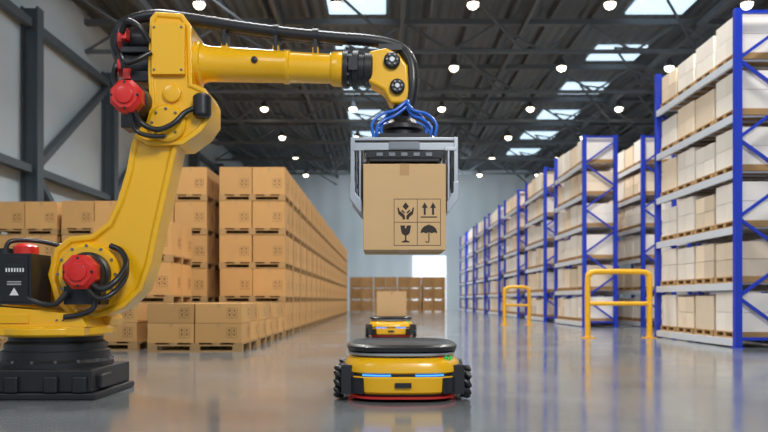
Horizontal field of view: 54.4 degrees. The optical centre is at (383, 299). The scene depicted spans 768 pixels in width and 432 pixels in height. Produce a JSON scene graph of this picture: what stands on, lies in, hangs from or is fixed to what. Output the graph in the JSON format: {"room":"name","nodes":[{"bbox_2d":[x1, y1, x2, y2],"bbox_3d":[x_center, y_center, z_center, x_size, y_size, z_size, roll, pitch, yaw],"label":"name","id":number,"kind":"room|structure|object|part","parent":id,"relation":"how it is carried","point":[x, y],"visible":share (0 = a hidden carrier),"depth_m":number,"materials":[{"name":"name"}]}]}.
{"room":"workspace","nodes":[
{"label":"workspace","id":0,"kind":"room"},
{"bbox_2d":[0,0,243,233],"bbox_3d":[-8.650,-3.770,19.500,0.300,8.800,55.000,0,0,0],"label":"wall","id":1,"kind":"structure","parent":0,"point":[67,89],"depth_m":19.74,"materials":[{"name":"grey paint"}]},
{"bbox_2d":[0,0,219,201],"bbox_3d":[-8.290,-3.087,26.050,0.180,6.965,32.700,0,0,0],"label":"steel frame","id":2,"kind":"object","parent":1,"relation":"attached to","point":[7,6],"depth_m":19.33,"materials":[{"name":"metal"}]},
{"bbox_2d":[0,310,767,431],"bbox_3d":[3.250,0.730,19.650,24.100,0.200,55.300,0,0,0],"label":"floor","id":3,"kind":"structure","parent":0,"point":[541,376],"depth_m":5.20,"materials":[{"name":"concrete"}]},
{"bbox_2d":[0,337,7,347],"bbox_3d":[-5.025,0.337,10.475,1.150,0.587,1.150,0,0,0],"label":"wooden pallet","id":4,"kind":"object","parent":3,"relation":"on","point":[3,339],"visible":0.03,"depth_m":9.90,"materials":[{"name":"wood"}]},
{"bbox_2d":[21,6,43,201],"bbox_3d":[-8.250,-3.120,17.600,0.480,7.500,0.500,0,0,0],"label":"steel column","id":5,"kind":"structure","parent":3,"relation":"on","point":[32,38],"depth_m":17.57,"materials":[{"name":"grey metal"}]},
{"bbox_2d":[0,202,73,259],"bbox_3d":[-6.305,-0.548,13.675,1.150,2.357,1.150,0,0,0],"label":"stack","id":6,"kind":"object","parent":3,"relation":"on","point":[38,220],"visible":0.23,"depth_m":13.11,"materials":[{"name":"cardboard"}]},
{"bbox_2d":[61,201,116,242],"bbox_3d":[-5.045,-0.548,13.575,1.150,2.357,1.150,0,0,0],"label":"stack","id":7,"kind":"object","parent":3,"relation":"on","point":[78,217],"visible":0.07,"depth_m":13.01,"materials":[{"name":"cardboard"}]},
{"bbox_2d":[102,71,118,200],"bbox_3d":[-8.250,-3.120,22.600,0.480,7.500,0.500,0,0,0],"label":"steel column","id":8,"kind":"structure","parent":3,"relation":"on","point":[110,114],"depth_m":22.57,"materials":[{"name":"grey metal"}]},
{"bbox_2d":[104,303,150,350],"bbox_3d":[-3.645,0.337,9.875,1.150,0.587,1.150,0,0,0],"label":"stack","id":9,"kind":"object","parent":3,"relation":"on","point":[133,330],"visible":0.34,"depth_m":9.30,"materials":[{"name":"cardboard"}]},
{"bbox_2d":[93,221,191,343],"bbox_3d":[-3.645,-0.254,11.375,1.150,1.767,1.150,0,0,0],"label":"stack","id":10,"kind":"object","parent":3,"relation":"on","point":[172,283],"visible":0.34,"depth_m":11.04,"materials":[{"name":"cardboard"}]},
{"bbox_2d":[160,167,219,302],"bbox_3d":[-3.655,-0.844,13.575,1.150,2.947,1.150,0,0,0],"label":"stack","id":11,"kind":"object","parent":3,"relation":"on","point":[196,203],"visible":0.39,"depth_m":13.01,"materials":[{"name":"cardboard"}]},
{"bbox_2d":[189,151,199,166],"bbox_3d":[-8.250,-3.120,32.600,0.480,7.500,0.500,0,0,0],"label":"steel column","id":12,"kind":"structure","parent":3,"relation":"on","point":[194,159],"depth_m":32.57,"materials":[{"name":"grey metal"}]},
{"bbox_2d":[147,303,257,351],"bbox_3d":[-2.295,0.337,9.625,1.150,0.587,1.150,0,0,0],"label":"stack","id":13,"kind":"object","parent":3,"relation":"on","point":[195,327],"visible":1,"depth_m":9.05,"materials":[{"name":"cardboard"}]},
{"bbox_2d":[215,163,223,176],"bbox_3d":[-8.250,-3.120,37.600,0.480,7.500,0.500,0,0,0],"label":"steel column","id":14,"kind":"structure","parent":3,"relation":"on","point":[219,165],"depth_m":37.57,"materials":[{"name":"grey metal"}]},
{"bbox_2d":[0,9,458,399],"bbox_3d":[-1.115,-0.675,5.070,3.203,2.610,0.800,0,0,0],"label":"robot","id":15,"kind":"object","parent":3,"relation":"on","point":[56,314],"visible":0.94,"depth_m":4.96,"materials":[{"name":"metal"}]},
{"bbox_3d":[-2.261,0.205,5.100,0.790,0.070,0.740,0,0,0],"label":"turntable plate","id":16,"kind":"part","parent":15,"relation":"part of","materials":[{"name":"yellow paint"}]},
{"bbox_3d":[-1.806,-0.520,5.090,0.881,1.280,0.220,0,0,0],"label":"arm","id":17,"kind":"part","parent":15,"relation":"part of","materials":[{"name":"yellow paint"}]},
{"bbox_2d":[363,164,445,254],"bbox_3d":[0.133,-0.598,5.049,0.533,0.557,0.501,0,0,0],"label":"cardboard box","id":18,"kind":"object","parent":15,"relation":"on","point":[404,205],"visible":1,"depth_m":4.80,"materials":[{"name":"brown cardboard"}]},
{"bbox_3d":[0.132,-0.815,5.050,0.710,0.490,0.408,0,0,0],"label":"gripper frame","id":19,"kind":"part","parent":15,"relation":"part of","materials":[{"name":"metal"}]},
{"bbox_2d":[219,167,292,335],"bbox_3d":[-2.295,-0.844,13.575,1.150,2.947,1.150,0,0,0],"label":"stack","id":20,"kind":"object","parent":3,"relation":"on","point":[256,203],"visible":0.92,"depth_m":13.01,"materials":[{"name":"cardboard"}]},
{"bbox_2d":[257,303,271,345],"bbox_3d":[-2.295,0.337,10.905,1.150,0.587,1.150,0,0,0],"label":"stack","id":21,"kind":"object","parent":3,"relation":"on","point":[264,319],"visible":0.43,"depth_m":10.81,"materials":[{"name":"cardboard"}]},
{"bbox_2d":[239,179,299,332],"bbox_3d":[-2.295,-0.844,14.805,1.150,2.947,1.150,0,0,0],"label":"stack","id":22,"kind":"object","parent":3,"relation":"on","point":[296,189],"visible":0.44,"depth_m":14.76,"materials":[{"name":"cardboard"}]},
{"bbox_2d":[271,303,282,340],"bbox_3d":[-2.295,0.337,12.185,1.150,0.587,1.150,0,0,0],"label":"stack","id":23,"kind":"object","parent":3,"relation":"on","point":[276,308],"visible":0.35,"depth_m":12.10,"materials":[{"name":"cardboard"}]},
{"bbox_2d":[275,188,306,329],"bbox_3d":[-2.295,-0.844,16.035,1.150,2.947,1.150,0,0,0],"label":"stack","id":24,"kind":"object","parent":3,"relation":"on","point":[303,219],"visible":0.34,"depth_m":15.99,"materials":[{"name":"cardboard"}]},
{"bbox_2d":[306,196,311,326],"bbox_3d":[-2.295,-0.844,17.265,1.150,2.947,1.150,0,0,0],"label":"stack","id":25,"kind":"object","parent":3,"relation":"on","point":[308,203],"visible":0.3,"depth_m":17.24,"materials":[{"name":"cardboard"}]},
{"bbox_2d":[312,204,316,325],"bbox_3d":[-2.295,-0.844,18.495,1.150,2.947,1.150,0,0,0],"label":"stack","id":26,"kind":"object","parent":3,"relation":"on","point":[314,229],"visible":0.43,"depth_m":18.48,"materials":[{"name":"cardboard"}]},
{"bbox_2d":[316,210,320,323],"bbox_3d":[-2.295,-0.844,19.725,1.150,2.947,1.150,0,0,0],"label":"stack","id":27,"kind":"object","parent":3,"relation":"on","point":[318,233],"visible":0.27,"depth_m":19.68,"materials":[{"name":"cardboard"}]},
{"bbox_2d":[319,215,323,321],"bbox_3d":[-2.295,-0.844,20.955,1.150,2.947,1.150,0,0,0],"label":"stack","id":28,"kind":"object","parent":3,"relation":"on","point":[321,218],"visible":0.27,"depth_m":20.91,"materials":[{"name":"cardboard"}]},
{"bbox_2d":[324,220,327,321],"bbox_3d":[-2.295,-0.844,22.185,1.150,2.947,1.150,0,0,0],"label":"stack","id":29,"kind":"object","parent":3,"relation":"on","point":[325,223],"visible":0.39,"depth_m":22.07,"materials":[{"name":"cardboard"}]},
{"bbox_2d":[327,224,329,319],"bbox_3d":[-2.295,-0.844,23.415,1.150,2.947,1.150,0,0,0],"label":"stack","id":30,"kind":"object","parent":3,"relation":"on","point":[328,227],"visible":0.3,"depth_m":23.27,"materials":[{"name":"cardboard"}]},
{"bbox_2d":[330,228,332,319],"bbox_3d":[-2.295,-0.844,24.645,1.150,2.947,1.150,0,0,0],"label":"stack","id":31,"kind":"object","parent":3,"relation":"on","point":[331,231],"visible":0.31,"depth_m":24.59,"materials":[{"name":"cardboard"}]},
{"bbox_2d":[333,232,334,317],"bbox_3d":[-2.295,-0.844,25.875,1.150,2.947,1.150,0,0,0],"label":"stack","id":32,"kind":"object","parent":3,"relation":"on","point":[333,232],"visible":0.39,"depth_m":25.83,"materials":[{"name":"cardboard"}]},
{"bbox_2d":[335,235,337,317],"bbox_3d":[-2.295,-0.844,27.105,1.150,2.947,1.150,0,0,0],"label":"stack","id":33,"kind":"object","parent":3,"relation":"on","point":[336,250],"visible":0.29,"depth_m":27.06,"materials":[{"name":"cardboard"}]},
{"bbox_2d":[337,238,339,316],"bbox_3d":[-2.295,-0.844,28.335,1.150,2.947,1.150,0,0,0],"label":"stack","id":34,"kind":"object","parent":3,"relation":"on","point":[338,253],"visible":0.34,"depth_m":28.28,"materials":[{"name":"cardboard"}]},
{"bbox_2d":[339,240,340,315],"bbox_3d":[-2.295,-0.844,29.565,1.150,2.947,1.150,0,0,0],"label":"stack","id":35,"kind":"object","parent":3,"relation":"on","point":[339,240],"visible":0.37,"depth_m":29.52,"materials":[{"name":"cardboard"}]},
{"bbox_2d":[341,243,342,315],"bbox_3d":[-2.295,-0.844,30.795,1.150,2.947,1.150,0,0,0],"label":"stack","id":36,"kind":"object","parent":3,"relation":"on","point":[341,243],"visible":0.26,"depth_m":30.75,"materials":[{"name":"cardboard"}]},
{"bbox_2d":[343,246,344,314],"bbox_3d":[-2.295,-0.844,32.025,1.150,2.947,1.150,0,0,0],"label":"stack","id":37,"kind":"object","parent":3,"relation":"on","point":[343,246],"visible":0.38,"depth_m":31.88,"materials":[{"name":"cardboard"}]},
{"bbox_2d":[344,247,345,313],"bbox_3d":[-2.295,-0.844,33.255,1.150,2.947,1.150,0,0,0],"label":"stack","id":38,"kind":"object","parent":3,"relation":"on","point":[344,247],"visible":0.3,"depth_m":33.45,"materials":[{"name":"cardboard"}]},
{"bbox_2d":[346,250,346,313],"bbox_3d":[-2.295,-0.844,34.485,1.150,2.947,1.150,0,0,0],"label":"stack","id":39,"kind":"object","parent":3,"relation":"on","point":[346,250],"visible":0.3,"depth_m":34.42,"materials":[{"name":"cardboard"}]},
{"bbox_2d":[350,277,372,312],"bbox_3d":[-1.125,-0.254,37.575,1.150,1.767,1.150,0,0,0],"label":"stack","id":40,"kind":"object","parent":3,"relation":"on","point":[355,282],"visible":1,"depth_m":37.01,"materials":[{"name":"cardboard"}]},
{"bbox_2d":[374,277,396,312],"bbox_3d":[0.075,-0.254,37.575,1.150,1.767,1.150,0,0,0],"label":"cardboard boxes","id":41,"kind":"object","parent":3,"relation":"on","point":[379,282],"visible":0.45,"depth_m":37.01,"materials":[{"name":"cardboard"}]},
{"bbox_2d":[365,316,416,337],"bbox_3d":[0.117,0.453,12.896,0.873,0.354,1.007,0,0,0],"label":"robot","id":42,"kind":"object","parent":3,"relation":"on","point":[380,326],"visible":0.98,"depth_m":12.44,"materials":[{"name":"yellow paint"}]},
{"bbox_2d":[377,291,405,315],"bbox_3d":[0.131,0.065,12.900,0.501,0.422,0.501,0,0,0],"label":"cardboard box","id":43,"kind":"object","parent":42,"relation":"on","point":[389,303],"visible":0.98,"depth_m":12.65,"materials":[{"name":"brown cardboard"}]},
{"bbox_2d":[333,338,471,401],"bbox_3d":[0.117,0.453,5.037,0.873,0.354,1.007,0,0,0],"label":"robot","id":44,"kind":"object","parent":3,"relation":"on","point":[375,369],"visible":1,"depth_m":4.58,"materials":[{"name":"yellow paint"}]},
{"bbox_2d":[398,277,420,312],"bbox_3d":[1.275,-0.254,37.575,1.150,1.767,1.150,0,0,0],"label":"cardboard boxes","id":45,"kind":"object","parent":3,"relation":"on","point":[403,282],"visible":0.82,"depth_m":37.01,"materials":[{"name":"cardboard"}]},
{"bbox_2d":[421,277,445,312],"bbox_3d":[2.475,-0.254,37.575,1.150,1.767,1.150,0,0,0],"label":"cardboard boxes","id":46,"kind":"object","parent":3,"relation":"on","point":[426,282],"visible":1,"depth_m":37.01,"materials":[{"name":"cardboard"}]},
{"bbox_2d":[460,233,478,310],"bbox_3d":[5.000,-1.595,43.825,0.860,4.450,2.970,0,0,0],"label":"rack","id":47,"kind":"object","parent":3,"relation":"on","point":[462,239],"visible":0.44,"depth_m":43.84,"materials":[{"name":"metal"}]},
{"bbox_2d":[466,226,487,311],"bbox_3d":[5.000,-1.595,40.125,0.860,4.450,2.970,0,0,0],"label":"rack","id":48,"kind":"object","parent":3,"relation":"on","point":[471,235],"visible":0.41,"depth_m":39.77,"materials":[{"name":"metal"}]},
{"bbox_2d":[475,217,501,313],"bbox_3d":[5.000,-1.595,35.825,0.860,4.450,2.970,0,0,0],"label":"rack","id":49,"kind":"object","parent":3,"relation":"on","point":[482,227],"visible":0.49,"depth_m":35.33,"materials":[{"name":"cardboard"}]},
{"bbox_2d":[488,205,516,315],"bbox_3d":[5.000,-1.595,31.525,0.860,4.450,2.970,0,0,0],"label":"rack","id":50,"kind":"object","parent":3,"relation":"on","point":[495,220],"visible":0.49,"depth_m":30.93,"materials":[{"name":"metal"}]},
{"bbox_2d":[500,285,533,324],"bbox_3d":[3.360,0.128,18.900,0.820,1.005,0.200,0,0,0],"label":"guard rail","id":51,"kind":"object","parent":3,"relation":"on","point":[528,305],"visible":1,"depth_m":18.87,"materials":[{"name":"yellow metal"}]},
{"bbox_2d":[504,189,540,317],"bbox_3d":[5.000,-1.595,27.225,0.860,4.450,2.970,0,0,0],"label":"rack","id":52,"kind":"object","parent":3,"relation":"on","point":[514,207],"visible":0.59,"depth_m":26.48,"materials":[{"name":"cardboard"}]},
{"bbox_2d":[525,167,571,321],"bbox_3d":[5.000,-1.595,22.925,0.860,4.450,2.970,0,0,0],"label":"rack","id":53,"kind":"object","parent":3,"relation":"on","point":[540,190],"visible":0.7,"depth_m":22.23,"materials":[{"name":"metal"}]},
{"bbox_2d":[554,135,617,326],"bbox_3d":[5.000,-1.595,18.725,0.860,4.450,2.970,0,0,0],"label":"rack","id":54,"kind":"object","parent":3,"relation":"on","point":[587,190],"visible":0.96,"depth_m":17.40,"materials":[{"name":"metal"}]},
{"bbox_2d":[566,202,618,297],"bbox_3d":[6.360,-1.595,22.925,0.860,4.450,2.970,0,0,0],"label":"rack","id":55,"kind":"object","parent":3,"relation":"on","point":[573,266],"visible":0.02,"depth_m":22.99,"materials":[{"name":"metal"}]},
{"bbox_2d":[580,269,657,337],"bbox_3d":[3.880,0.058,12.350,1.220,1.145,0.200,0,0,0],"label":"guard rail","id":56,"kind":"object","parent":3,"relation":"on","point":[592,272],"visible":1,"depth_m":12.32,"materials":[{"name":"yellow metal"}]},
{"bbox_2d":[604,135,676,326],"bbox_3d":[6.360,-1.595,18.725,0.860,4.450,2.970,0,0,0],"label":"rack","id":57,"kind":"object","parent":3,"relation":"on","point":[636,163],"visible":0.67,"depth_m":17.80,"materials":[{"name":"metal"}]},
{"bbox_2d":[652,199,707,296],"bbox_3d":[9.160,-1.595,22.925,0.860,4.450,2.970,0,0,0],"label":"rack","id":58,"kind":"object","parent":3,"relation":"on","point":[686,245],"visible":0.06,"depth_m":22.05,"materials":[{"name":"grey metal"}]},
{"bbox_2d":[652,8,767,347],"bbox_3d":[5.000,-1.595,11.225,0.860,4.450,2.970,0,0,0],"label":"rack","id":59,"kind":"object","parent":3,"relation":"on","point":[718,134],"visible":1,"depth_m":10.55,"materials":[{"name":"metal"}]},
{"bbox_2d":[708,292,767,294],"bbox_3d":[9.160,-1.595,18.725,0.860,4.450,2.970,0,0,0],"label":"rack","id":60,"kind":"object","parent":3,"relation":"on","point":[709,293],"visible":0.02,"depth_m":19.43,"materials":[{"name":"metal"}]},
{"bbox_2d":[747,239,767,292],"bbox_3d":[6.360,-1.595,11.225,0.860,4.450,2.970,0,0,0],"label":"rack","id":61,"kind":"object","parent":3,"relation":"on","point":[760,239],"visible":0.02,"depth_m":11.85,"materials":[{"name":"metal"}]},
{"bbox_2d":[72,0,766,169],"bbox_3d":[3.250,-8.270,19.650,24.100,0.200,55.300,0,0,0],"label":"ceiling","id":62,"kind":"structure","parent":0,"point":[448,36],"depth_m":24.85,"materials":[{"name":"grey metal"}]},
{"bbox_2d":[193,0,205,9],"bbox_3d":[-4.630,-7.755,18.700,0.320,0.930,0.320,0,0,0],"label":"ceiling lamp","id":63,"kind":"object","parent":62,"relation":"hanging from","point":[198,4],"depth_m":18.61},
{"bbox_2d":[260,94,267,111],"bbox_3d":[-4.630,-7.755,28.900,0.320,0.930,0.320,0,0,0],"label":"ceiling lamp","id":64,"kind":"object","parent":62,"relation":"hanging from","point":[264,107],"depth_m":28.81,"materials":[{"name":"white glass"}]},
{"bbox_2d":[279,126,285,139],"bbox_3d":[-4.630,-7.755,34.000,0.320,0.930,0.320,0,0,0],"label":"ceiling lamp","id":65,"kind":"object","parent":62,"relation":"hanging from","point":[282,136],"depth_m":33.91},
{"bbox_2d":[293,146,297,158],"bbox_3d":[-4.630,-7.755,39.100,0.320,0.930,0.320,0,0,0],"label":"ceiling lamp","id":66,"kind":"object","parent":62,"relation":"hanging from","point":[295,156],"depth_m":39.01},
{"bbox_2d":[330,0,341,9],"bbox_3d":[-1.200,-7.755,18.700,0.320,0.930,0.320,0,0,0],"label":"ceiling lamp","id":67,"kind":"object","parent":62,"relation":"hanging from","point":[335,4],"depth_m":18.61,"materials":[{"name":"white glass"}]},
{"bbox_2d":[349,101,356,111],"bbox_3d":[-1.200,-7.755,28.900,0.320,0.930,0.320,0,0,0],"label":"ceiling lamp","id":68,"kind":"object","parent":62,"relation":"hanging from","point":[352,107],"depth_m":28.80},
{"bbox_2d":[327,0,385,13],"bbox_3d":[-0.750,-8.140,20.500,1.600,0.060,1.400,0,0,0],"label":"window","id":69,"kind":"structure","parent":62,"relation":"attached to","point":[363,6],"depth_m":20.70,"materials":[{"name":"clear glass"}]},
{"bbox_2d":[336,45,378,48],"bbox_3d":[-0.750,-8.140,24.600,1.600,0.060,1.400,0,0,0],"label":"window","id":70,"kind":"structure","parent":62,"relation":"attached to","point":[343,46],"depth_m":23.98,"materials":[{"name":"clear glass"}]},
{"bbox_2d":[352,131,379,136],"bbox_3d":[-0.750,-8.140,36.900,1.600,0.060,1.400,0,0,0],"label":"window","id":71,"kind":"structure","parent":62,"relation":"attached to","point":[365,133],"depth_m":36.37,"materials":[{"name":"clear glass"}]},
{"bbox_2d":[348,110,384,118],"bbox_3d":[-0.750,-8.140,32.800,1.600,0.060,1.400,0,0,0],"label":"window","id":72,"kind":"structure","parent":62,"relation":"attached to","point":[366,112],"depth_m":32.47,"materials":[{"name":"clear glass"}]},
{"bbox_2d":[80,0,767,184],"bbox_3d":[3.242,-7.595,19.500,23.516,1.150,55.000,0,0,0],"label":"roof truss","id":73,"kind":"object","parent":62,"relation":"attached to","point":[709,19],"visible":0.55,"depth_m":25.38,"materials":[{"name":"metal"}]},
{"bbox_2d":[438,89,445,111],"bbox_3d":[2.230,-7.755,28.900,0.320,0.930,0.320,0,0,0],"label":"ceiling lamp","id":74,"kind":"object","parent":62,"relation":"hanging from","point":[441,107],"depth_m":28.81,"materials":[{"name":"white glass"}]},
{"bbox_2d":[449,59,458,71],"bbox_3d":[2.230,-7.755,23.800,0.320,0.930,0.320,0,0,0],"label":"ceiling lamp","id":75,"kind":"object","parent":62,"relation":"hanging from","point":[453,66],"depth_m":23.71,"materials":[{"name":"white glass"}]},
{"bbox_2d":[467,0,478,9],"bbox_3d":[2.230,-7.755,18.700,0.320,0.930,0.320,0,0,0],"label":"ceiling lamp","id":76,"kind":"object","parent":62,"relation":"hanging from","point":[472,4],"depth_m":18.60,"materials":[{"name":"white glass"}]},
{"bbox_2d":[505,126,511,139],"bbox_3d":[5.660,-7.755,34.000,0.320,0.930,0.320,0,0,0],"label":"ceiling lamp","id":77,"kind":"object","parent":62,"relation":"hanging from","point":[508,135],"depth_m":33.91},
{"bbox_2d":[507,149,539,154],"bbox_3d":[7.650,-8.140,41.000,1.600,0.060,1.400,0,0,0],"label":"window","id":78,"kind":"structure","parent":62,"relation":"attached to","point":[531,151],"depth_m":40.78,"materials":[{"name":"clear glass"}]},
{"bbox_2d":[526,89,533,111],"bbox_3d":[5.660,-7.755,28.900,0.320,0.930,0.320,0,0,0],"label":"ceiling lamp","id":79,"kind":"object","parent":62,"relation":"hanging from","point":[530,107],"depth_m":28.81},
{"bbox_2d":[520,131,557,138],"bbox_3d":[7.650,-8.140,36.900,1.600,0.060,1.400,0,0,0],"label":"window","id":80,"kind":"structure","parent":62,"relation":"attached to","point":[543,133],"depth_m":36.59,"materials":[{"name":"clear glass"}]},
{"bbox_2d":[537,110,578,118],"bbox_3d":[7.650,-8.140,32.800,1.600,0.060,1.400,0,0,0],"label":"window","id":81,"kind":"structure","parent":62,"relation":"attached to","point":[544,114],"depth_m":32.64,"materials":[{"name":"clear glass"}]},
{"bbox_2d":[557,44,566,71],"bbox_3d":[5.660,-7.755,23.800,0.320,0.930,0.320,0,0,0],"label":"ceiling lamp","id":82,"kind":"object","parent":62,"relation":"hanging from","point":[561,66],"depth_m":23.71,"materials":[{"name":"white glass"}]},
{"bbox_2d":[560,82,608,89],"bbox_3d":[7.650,-8.140,28.700,1.600,0.060,1.400,0,0,0],"label":"window","id":83,"kind":"structure","parent":62,"relation":"attached to","point":[569,85],"depth_m":28.23,"materials":[{"name":"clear glass"}]},
{"bbox_2d":[603,0,616,9],"bbox_3d":[5.660,-7.755,18.700,0.320,0.930,0.320,0,0,0],"label":"ceiling lamp","id":84,"kind":"object","parent":62,"relation":"hanging from","point":[609,4],"depth_m":18.61,"materials":[{"name":"white glass"}]},
{"bbox_2d":[586,45,647,60],"bbox_3d":[7.650,-8.140,24.600,1.600,0.060,1.400,0,0,0],"label":"window","id":85,"kind":"structure","parent":62,"relation":"attached to","point":[592,57],"depth_m":24.87,"materials":[{"name":"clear glass"}]},
{"bbox_2d":[615,101,622,111],"bbox_3d":[9.090,-7.755,28.900,0.320,0.930,0.320,0,0,0],"label":"ceiling lamp","id":86,"kind":"object","parent":62,"relation":"hanging from","point":[618,107],"depth_m":28.81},
{"bbox_2d":[625,0,695,13],"bbox_3d":[7.650,-8.140,20.500,1.600,0.060,1.400,0,0,0],"label":"window","id":87,"kind":"structure","parent":62,"relation":"attached to","point":[638,6],"depth_m":20.63,"materials":[{"name":"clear glass"}]},
{"bbox_2d":[664,44,673,71],"bbox_3d":[9.090,-7.755,23.800,0.320,0.930,0.320,0,0,0],"label":"ceiling lamp","id":88,"kind":"object","parent":62,"relation":"hanging from","point":[669,65],"depth_m":23.71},
{"bbox_2d":[740,0,753,9],"bbox_3d":[9.090,-7.755,18.700,0.320,0.930,0.320,0,0,0],"label":"ceiling lamp","id":89,"kind":"object","parent":62,"relation":"hanging from","point":[745,4],"depth_m":18.61,"materials":[{"name":"white glass"}]},
{"bbox_2d":[287,170,621,309],"bbox_3d":[3.250,-3.770,47.150,23.500,8.800,0.300,0,0,0],"label":"wall","id":90,"kind":"structure","parent":0,"point":[481,196],"depth_m":47.00,"materials":[{"name":"grey paint"}]},
{"bbox_2d":[413,256,445,309],"bbox_3d":[2.850,-1.070,46.905,2.100,3.400,0.130,0,0,0],"label":"door","id":91,"kind":"structure","parent":90,"relation":"in","point":[423,266],"depth_m":46.84,"materials":[{"name":"white"}]},
{"bbox_2d":[622,155,677,297],"bbox_3d":[15.150,-3.770,19.500,0.300,8.800,55.000,0,0,0],"label":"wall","id":92,"kind":"structure","parent":0,"point":[623,238],"depth_m":46.19,"materials":[{"name":"grey paint"}]}
]}

